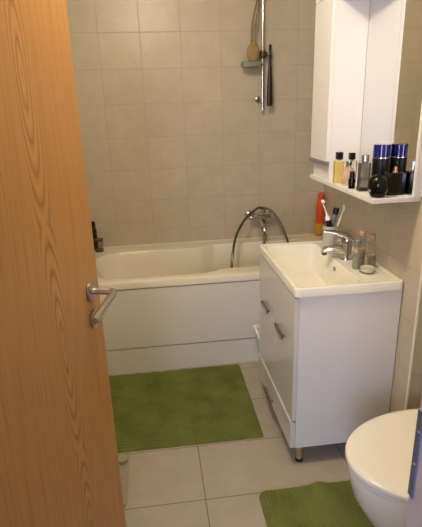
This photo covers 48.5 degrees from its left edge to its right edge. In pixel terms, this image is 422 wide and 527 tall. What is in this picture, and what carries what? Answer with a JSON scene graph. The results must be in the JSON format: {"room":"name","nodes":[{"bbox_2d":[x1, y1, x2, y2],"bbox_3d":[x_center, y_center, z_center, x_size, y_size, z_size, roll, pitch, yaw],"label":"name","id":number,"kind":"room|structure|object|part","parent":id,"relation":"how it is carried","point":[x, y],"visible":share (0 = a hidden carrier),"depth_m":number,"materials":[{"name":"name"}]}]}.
{"room":"bathroom","nodes":[
{"label":"bathroom","id":0,"kind":"room"},
{"bbox_2d":[66,0,323,246],"bbox_3d":[0.032,-0.826,3.283,2.100,2.500,0.150,-4,19,-6],"label":"wall","id":1,"kind":"structure","parent":0,"point":[178,145],"depth_m":3.13,"materials":[{"name":"beige tile"}]},
{"bbox_2d":[241,0,267,109],"bbox_3d":[0.270,-1.403,2.969,0.179,0.827,0.117,-10,20,-24],"label":"shower rail","id":2,"kind":"object","parent":1,"relation":"attached to","point":[263,54],"visible":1,"depth_m":2.99,"materials":[{"name":"silver metal"}]},
{"bbox_3d":[0.256,-1.270,3.002,0.130,0.036,0.096,-4,19,-6],"label":"soap dish","id":3,"kind":"part","parent":2,"relation":"part of","materials":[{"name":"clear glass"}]},
{"bbox_2d":[247,0,259,60],"bbox_3d":[0.270,-1.492,2.930,0.096,0.443,0.036,-4,19,-6],"label":"pad","id":4,"kind":"object","parent":2,"relation":"on","point":[252,50],"visible":0.9,"depth_m":2.96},
{"bbox_3d":[0.280,-1.541,2.915,0.073,0.342,0.011,-4,19,-6],"label":"cord","id":5,"kind":"part","parent":4,"relation":"part of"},
{"bbox_2d":[267,44,272,105],"bbox_3d":[0.380,-1.214,3.031,0.040,0.374,0.024,-4,19,-6],"label":"bath brush","id":6,"kind":"object","parent":2,"relation":"hanging from","point":[269,79],"visible":1,"depth_m":3.04,"materials":[{"name":"black plastic"}]},
{"bbox_2d":[230,207,288,267],"bbox_3d":[0.346,-0.042,3.265,0.499,0.645,0.447,-4,19,-6],"label":"mixer","id":7,"kind":"object","parent":1,"relation":"attached to","point":[265,213],"visible":0.66,"depth_m":3.30,"materials":[{"name":"silver metal"}]},
{"bbox_3d":[0.341,-0.342,3.241,0.049,0.058,0.167,4,19,17],"label":"lever","id":8,"kind":"part","parent":7,"relation":"part of","materials":[{"name":"silver metal"}]},
{"bbox_3d":[0.358,-0.270,3.252,0.028,0.080,0.147,-4,19,-6],"label":"spout","id":9,"kind":"part","parent":7,"relation":"part of","materials":[{"name":"silver metal"}]},
{"bbox_2d":[109,361,349,526],"bbox_3d":[-0.009,1.315,0.911,3.200,0.050,6.100,-4,19,-6],"label":"floor","id":10,"kind":"structure","parent":0,"point":[220,484],"depth_m":2.02,"materials":[{"name":"beige tile"}]},
{"bbox_2d":[118,454,127,507],"bbox_3d":[-0.506,0.931,1.986,0.310,0.026,0.326,-4,19,-6],"label":"bathroom scale","id":11,"kind":"object","parent":10,"relation":"on","point":[123,458],"visible":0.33,"depth_m":2.11,"materials":[{"name":"clear glass"}]},
{"bbox_2d":[109,364,263,452],"bbox_3d":[-0.214,0.748,2.511,0.862,0.020,0.668,-4,19,-6],"label":"bath mat","id":12,"kind":"object","parent":10,"relation":"on","point":[203,405],"visible":0.88,"depth_m":2.46,"materials":[{"name":"green fabric"}]},
{"bbox_2d":[95,233,322,374],"bbox_3d":[0.045,0.225,3.148,1.692,0.591,0.758,-4,19,-6],"label":"bathtub","id":13,"kind":"object","parent":10,"relation":"on","point":[176,305],"visible":0.65,"depth_m":2.80,"materials":[{"name":"white ceramic"}]},
{"bbox_2d":[91,221,97,250],"bbox_3d":[-0.800,-0.187,3.223,0.035,0.209,0.035,-4,19,-6],"label":"bottle","id":14,"kind":"object","parent":13,"relation":"on","point":[94,231],"visible":0.77,"depth_m":3.20,"materials":[{"name":"black plastic"}]},
{"bbox_2d":[94,238,103,252],"bbox_3d":[-0.767,-0.126,3.216,0.064,0.096,0.064,-4,19,-6],"label":"glass tumbler","id":15,"kind":"object","parent":13,"relation":"on","point":[98,250],"visible":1,"depth_m":3.20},
{"bbox_3d":[0.085,0.285,2.785,1.678,0.370,0.020,-4,19,-6],"label":"panel","id":16,"kind":"part","parent":13,"relation":"part of","materials":[{"name":"white plastic"}]},
{"bbox_3d":[0.092,0.541,2.876,1.678,0.161,0.023,-4,19,-6],"label":"plinth panel","id":17,"kind":"part","parent":13,"relation":"part of","materials":[{"name":"white plastic"}]},
{"bbox_2d":[315,193,324,235],"bbox_3d":[0.794,-0.358,3.409,0.066,0.310,0.051,-4,19,-6],"label":"shampoo bottle","id":18,"kind":"object","parent":13,"relation":"on","point":[320,212],"visible":0.86,"depth_m":3.40,"materials":[{"name":"orange plastic"}]},
{"bbox_2d":[253,324,259,352],"bbox_3d":[0.400,0.514,2.756,0.276,0.272,0.212,-4,19,-6],"label":"storage bin","id":19,"kind":"object","parent":10,"relation":"on","point":[256,326],"visible":0.16,"depth_m":2.74,"materials":[{"name":"white plastic"}]},
{"bbox_2d":[259,480,373,526],"bbox_3d":[0.507,1.003,1.661,0.560,0.032,0.620,-4,19,-6],"label":"mat","id":20,"kind":"object","parent":10,"relation":"on","point":[317,504],"visible":0.57,"depth_m":1.83,"materials":[{"name":"green fabric"}]},
{"bbox_2d":[259,253,401,461],"bbox_3d":[0.503,0.402,2.244,0.457,0.803,0.614,-4,19,-6],"label":"vanity cabinet","id":21,"kind":"object","parent":10,"relation":"on","point":[326,363],"visible":0.8,"depth_m":1.95,"materials":[{"name":"white paint"}]},
{"bbox_3d":[0.267,0.212,2.303,0.017,0.022,0.125,-4,19,-6],"label":"handle","id":22,"kind":"part","parent":21,"relation":"part of","materials":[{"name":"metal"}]},
{"bbox_3d":[0.284,0.259,2.330,0.018,0.561,0.306,-4,19,-6],"label":"door","id":23,"kind":"part","parent":21,"relation":"part of","materials":[{"name":"white paint"}]},
{"bbox_3d":[0.288,0.657,2.342,0.017,0.022,0.130,-4,19,-6],"label":"handle","id":24,"kind":"part","parent":21,"relation":"part of","materials":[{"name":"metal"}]},
{"bbox_3d":[0.312,0.643,2.298,0.023,0.128,0.612,-4,19,-6],"label":"drawer","id":25,"kind":"part","parent":21,"relation":"part of","materials":[{"name":"white paint"}]},
{"bbox_3d":[0.300,0.294,2.054,0.017,0.022,0.125,-4,19,-6],"label":"handle","id":26,"kind":"part","parent":21,"relation":"part of","materials":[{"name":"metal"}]},
{"bbox_3d":[0.322,0.354,2.041,0.018,0.561,0.306,-4,19,-6],"label":"door","id":27,"kind":"part","parent":21,"relation":"part of","materials":[{"name":"white paint"}]},
{"bbox_3d":[0.392,0.826,2.079,0.038,0.080,0.038,-4,19,-6],"label":"leg","id":28,"kind":"part","parent":21,"relation":"part of","materials":[{"name":"metal"}]},
{"bbox_2d":[259,239,402,297],"bbox_3d":[0.503,0.057,2.130,0.441,0.152,0.634,-4,19,-6],"label":"washbasin","id":29,"kind":"object","parent":21,"relation":"in","point":[302,267],"visible":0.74,"depth_m":2.13,"materials":[{"name":"white ceramic"}]},
{"bbox_2d":[323,224,337,246],"bbox_3d":[0.573,-0.128,2.264,0.068,0.116,0.068,-4,19,-6],"label":"toothbrush cup","id":30,"kind":"object","parent":29,"relation":"on","point":[328,239],"visible":0.5,"depth_m":2.24,"materials":[{"name":"ceramic"}]},
{"bbox_2d":[321,200,331,226],"bbox_3d":[0.551,-0.198,2.228,0.068,0.217,0.028,-7,19,-14],"label":"electric toothbrush","id":31,"kind":"object","parent":30,"relation":"in","point":[327,217],"visible":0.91,"depth_m":2.21,"materials":[{"name":"white plastic"}]},
{"bbox_2d":[331,207,338,226],"bbox_3d":[0.587,-0.185,2.260,0.055,0.171,0.027,-4,19,-6],"label":"toothpaste tube","id":32,"kind":"object","parent":30,"relation":"in","point":[335,210],"visible":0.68,"depth_m":2.24,"materials":[{"name":"grey plastic"}]},
{"bbox_2d":[337,205,344,228],"bbox_3d":[0.606,-0.187,2.238,0.056,0.186,0.012,-4,19,-6],"label":"toothbrush","id":33,"kind":"object","parent":30,"relation":"in","point":[343,206],"visible":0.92,"depth_m":2.22,"materials":[{"name":"white plastic"}]},
{"bbox_3d":[0.606,-0.178,2.241,0.055,0.167,0.009,-6,19,-11],"label":"handle","id":34,"kind":"part","parent":33,"relation":"part of","materials":[{"name":"white plastic"}]},
{"bbox_2d":[320,230,353,260],"bbox_3d":[0.570,-0.085,2.110,0.140,0.133,0.060,-1,19,3],"label":"faucet","id":35,"kind":"object","parent":29,"relation":"on","point":[345,249],"visible":0.99,"depth_m":2.10,"materials":[{"name":"silver metal"}]},
{"bbox_3d":[0.558,-0.055,2.125,0.118,0.057,0.049,1,19,8],"label":"spout","id":36,"kind":"part","parent":35,"relation":"part of","materials":[{"name":"silver metal"}]},
{"bbox_3d":[0.570,-0.124,2.100,0.138,0.052,0.051,0,19,4],"label":"lever","id":37,"kind":"part","parent":35,"relation":"part of","materials":[{"name":"silver metal"}]},
{"bbox_2d":[352,239,361,268],"bbox_3d":[0.616,-0.039,1.981,0.035,0.126,0.035,-4,19,-6],"label":"bottle","id":38,"kind":"object","parent":29,"relation":"on","point":[356,258],"visible":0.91,"depth_m":1.98,"materials":[{"name":"clear glass"}]},
{"bbox_2d":[358,231,365,265],"bbox_3d":[0.646,-0.064,2.009,0.035,0.153,0.035,-4,19,-6],"label":"bottle","id":39,"kind":"object","parent":29,"relation":"on","point":[362,233],"visible":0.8,"depth_m":2.00,"materials":[{"name":"clear glass"}]},
{"bbox_2d":[359,253,376,272],"bbox_3d":[0.648,-0.001,1.938,0.065,0.079,0.065,-4,19,-6],"label":"glass","id":40,"kind":"object","parent":29,"relation":"on","point":[364,268],"visible":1,"depth_m":1.93,"materials":[{"name":"white glass"}]},
{"bbox_2d":[366,234,376,265],"bbox_3d":[0.677,-0.051,1.974,0.035,0.148,0.035,-4,19,-6],"label":"bottle","id":41,"kind":"object","parent":29,"relation":"on","point":[371,258],"visible":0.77,"depth_m":1.97,"materials":[{"name":"clear glass"}]},
{"bbox_2d":[324,184,421,412],"bbox_3d":[0.978,-0.441,2.040,0.550,2.500,2.670,-4,19,-6],"label":"wall","id":42,"kind":"structure","parent":0,"point":[397,245],"depth_m":1.89,"materials":[{"name":"beige tile"}]},
{"bbox_2d":[309,0,421,203],"bbox_3d":[0.608,-0.686,1.842,0.191,0.787,0.743,-4,19,-6],"label":"upper cabinet","id":43,"kind":"object","parent":42,"relation":"attached to","point":[367,75],"visible":0.81,"depth_m":1.90,"materials":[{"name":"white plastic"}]},
{"bbox_3d":[0.493,-0.795,2.072,0.017,0.657,0.211,-4,19,-6],"label":"cupboard door","id":44,"kind":"part","parent":43,"relation":"part of","materials":[{"name":"white wood"}]},
{"bbox_2d":[333,152,343,182],"bbox_3d":[0.546,-0.409,2.003,0.040,0.130,0.026,-4,19,-6],"label":"perfume bottle","id":45,"kind":"object","parent":43,"relation":"on","point":[338,168],"visible":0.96,"depth_m":1.99,"materials":[{"name":"yellow glass"}]},
{"bbox_2d":[341,161,353,184],"bbox_3d":[0.572,-0.376,1.948,0.058,0.100,0.035,-4,19,-6],"label":"perfume bottle","id":46,"kind":"object","parent":43,"relation":"on","point":[346,173],"visible":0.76,"depth_m":1.94,"materials":[{"name":"pink glass"}]},
{"bbox_2d":[346,152,356,181],"bbox_3d":[0.601,-0.411,2.010,0.044,0.125,0.024,-4,19,-6],"label":"perfume bottle","id":47,"kind":"object","parent":43,"relation":"on","point":[351,157],"visible":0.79,"depth_m":1.99,"materials":[{"name":"clear glass"}]},
{"bbox_2d":[348,171,354,188],"bbox_3d":[0.564,-0.335,1.876,0.027,0.068,0.027,-4,19,-6],"label":"bottle","id":48,"kind":"object","parent":43,"relation":"on","point":[351,181],"visible":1,"depth_m":1.87,"materials":[{"name":"black glass"}]},
{"bbox_2d":[356,154,370,191],"bbox_3d":[0.590,-0.349,1.806,0.044,0.138,0.032,-4,19,-6],"label":"bottle","id":49,"kind":"object","parent":43,"relation":"on","point":[364,167],"visible":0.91,"depth_m":1.79,"materials":[{"name":"clear glass"}]},
{"bbox_2d":[310,174,420,203],"bbox_3d":[0.619,-0.331,1.994,0.185,0.017,0.680,-4,19,-6],"label":"shelf","id":50,"kind":"object","parent":43,"relation":"attached to","point":[409,196],"depth_m":1.73,"materials":[{"name":"white wood"}]},
{"bbox_2d":[367,174,388,197],"bbox_3d":[0.602,-0.281,1.689,0.076,0.082,0.075,-4,19,-6],"label":"bottle","id":51,"kind":"object","parent":43,"relation":"on","point":[378,184],"visible":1,"depth_m":1.66,"materials":[{"name":"black glass"}]},
{"bbox_2d":[371,144,390,175],"bbox_3d":[0.661,-0.377,1.829,0.065,0.172,0.065,-4,19,-6],"label":"can","id":52,"kind":"object","parent":43,"relation":"on","point":[381,152],"visible":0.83,"depth_m":1.80,"materials":[{"name":"black plastic"}]},
{"bbox_2d":[359,0,421,195],"bbox_3d":[0.683,-0.663,1.786,0.003,0.738,0.458,-4,19,-6],"label":"mirror","id":53,"kind":"object","parent":43,"relation":"on","point":[390,99],"depth_m":1.76,"materials":[{"name":"silver mirror"}]},
{"bbox_2d":[384,166,406,194],"bbox_3d":[0.675,-0.305,1.722,0.070,0.102,0.044,-4,19,-6],"label":"spray perfume","id":54,"kind":"object","parent":43,"relation":"on","point":[397,179],"visible":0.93,"depth_m":1.71,"materials":[{"name":"black glass"}]},
{"bbox_3d":[0.684,-0.694,1.879,0.032,0.740,0.687,-4,19,-6],"label":"panel","id":55,"kind":"part","parent":43,"relation":"part of","materials":[{"name":"white wood"}]},
{"bbox_2d":[345,409,417,526],"bbox_3d":[0.693,0.776,1.570,0.505,0.360,0.441,-4,19,-6],"label":"toilet","id":56,"kind":"object","parent":42,"relation":"attached to","point":[378,453],"visible":0.93,"depth_m":1.48,"materials":[{"name":"white ceramic"}]},
{"bbox_3d":[0.673,0.640,1.523,0.459,0.017,0.426,-4,19,-6],"label":"seat","id":57,"kind":"part","parent":56,"relation":"part of","materials":[{"name":"white plastic"}]},
{"bbox_3d":[0.700,0.797,1.578,0.493,0.313,0.420,-4,19,-6],"label":"bowl","id":58,"kind":"part","parent":56,"relation":"part of","materials":[{"name":"white ceramic"}]},
{"bbox_2d":[404,265,421,409],"bbox_3d":[0.760,-0.288,1.605,0.008,2.500,0.008,-4,19,-6],"label":"trim","id":59,"kind":"structure","parent":42,"relation":"attached to","point":[420,282],"depth_m":1.79,"materials":[{"name":"white plastic"}]},
{"bbox_3d":[0.377,0.051,0.630,2.120,2.500,0.140,-4,19,-6],"label":"wall","id":60,"kind":"structure","parent":0,"visible":0},
{"bbox_2d":[0,0,125,526],"bbox_3d":[-0.324,0.227,0.967,0.116,1.980,0.746,0,19,5],"label":"door","id":61,"kind":"structure","parent":60,"relation":"in","point":[59,462],"depth_m":0.98,"materials":[{"name":"brown wood"}]},
{"bbox_3d":[-0.292,0.073,1.229,0.055,0.053,0.053,0,19,5],"label":"handle","id":62,"kind":"part","parent":61,"relation":"part of","materials":[{"name":"metal"}]},
{"bbox_3d":[-0.262,0.102,1.161,0.025,0.032,0.160,0,19,5],"label":"lever","id":63,"kind":"part","parent":61,"relation":"part of","materials":[{"name":"metal"}]},
{"bbox_2d":[405,399,421,526],"bbox_3d":[0.013,0.284,0.664,0.908,2.060,0.161,-4,19,-6],"label":"trim","id":64,"kind":"structure","parent":60,"relation":"attached to","point":[414,508],"depth_m":0.79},
{"bbox_3d":[0.342,0.320,0.784,0.003,0.175,0.016,-4,19,-6],"label":"strike plate","id":65,"kind":"part","parent":64,"relation":"part of","materials":[{"name":"silver metal"}]}
]}

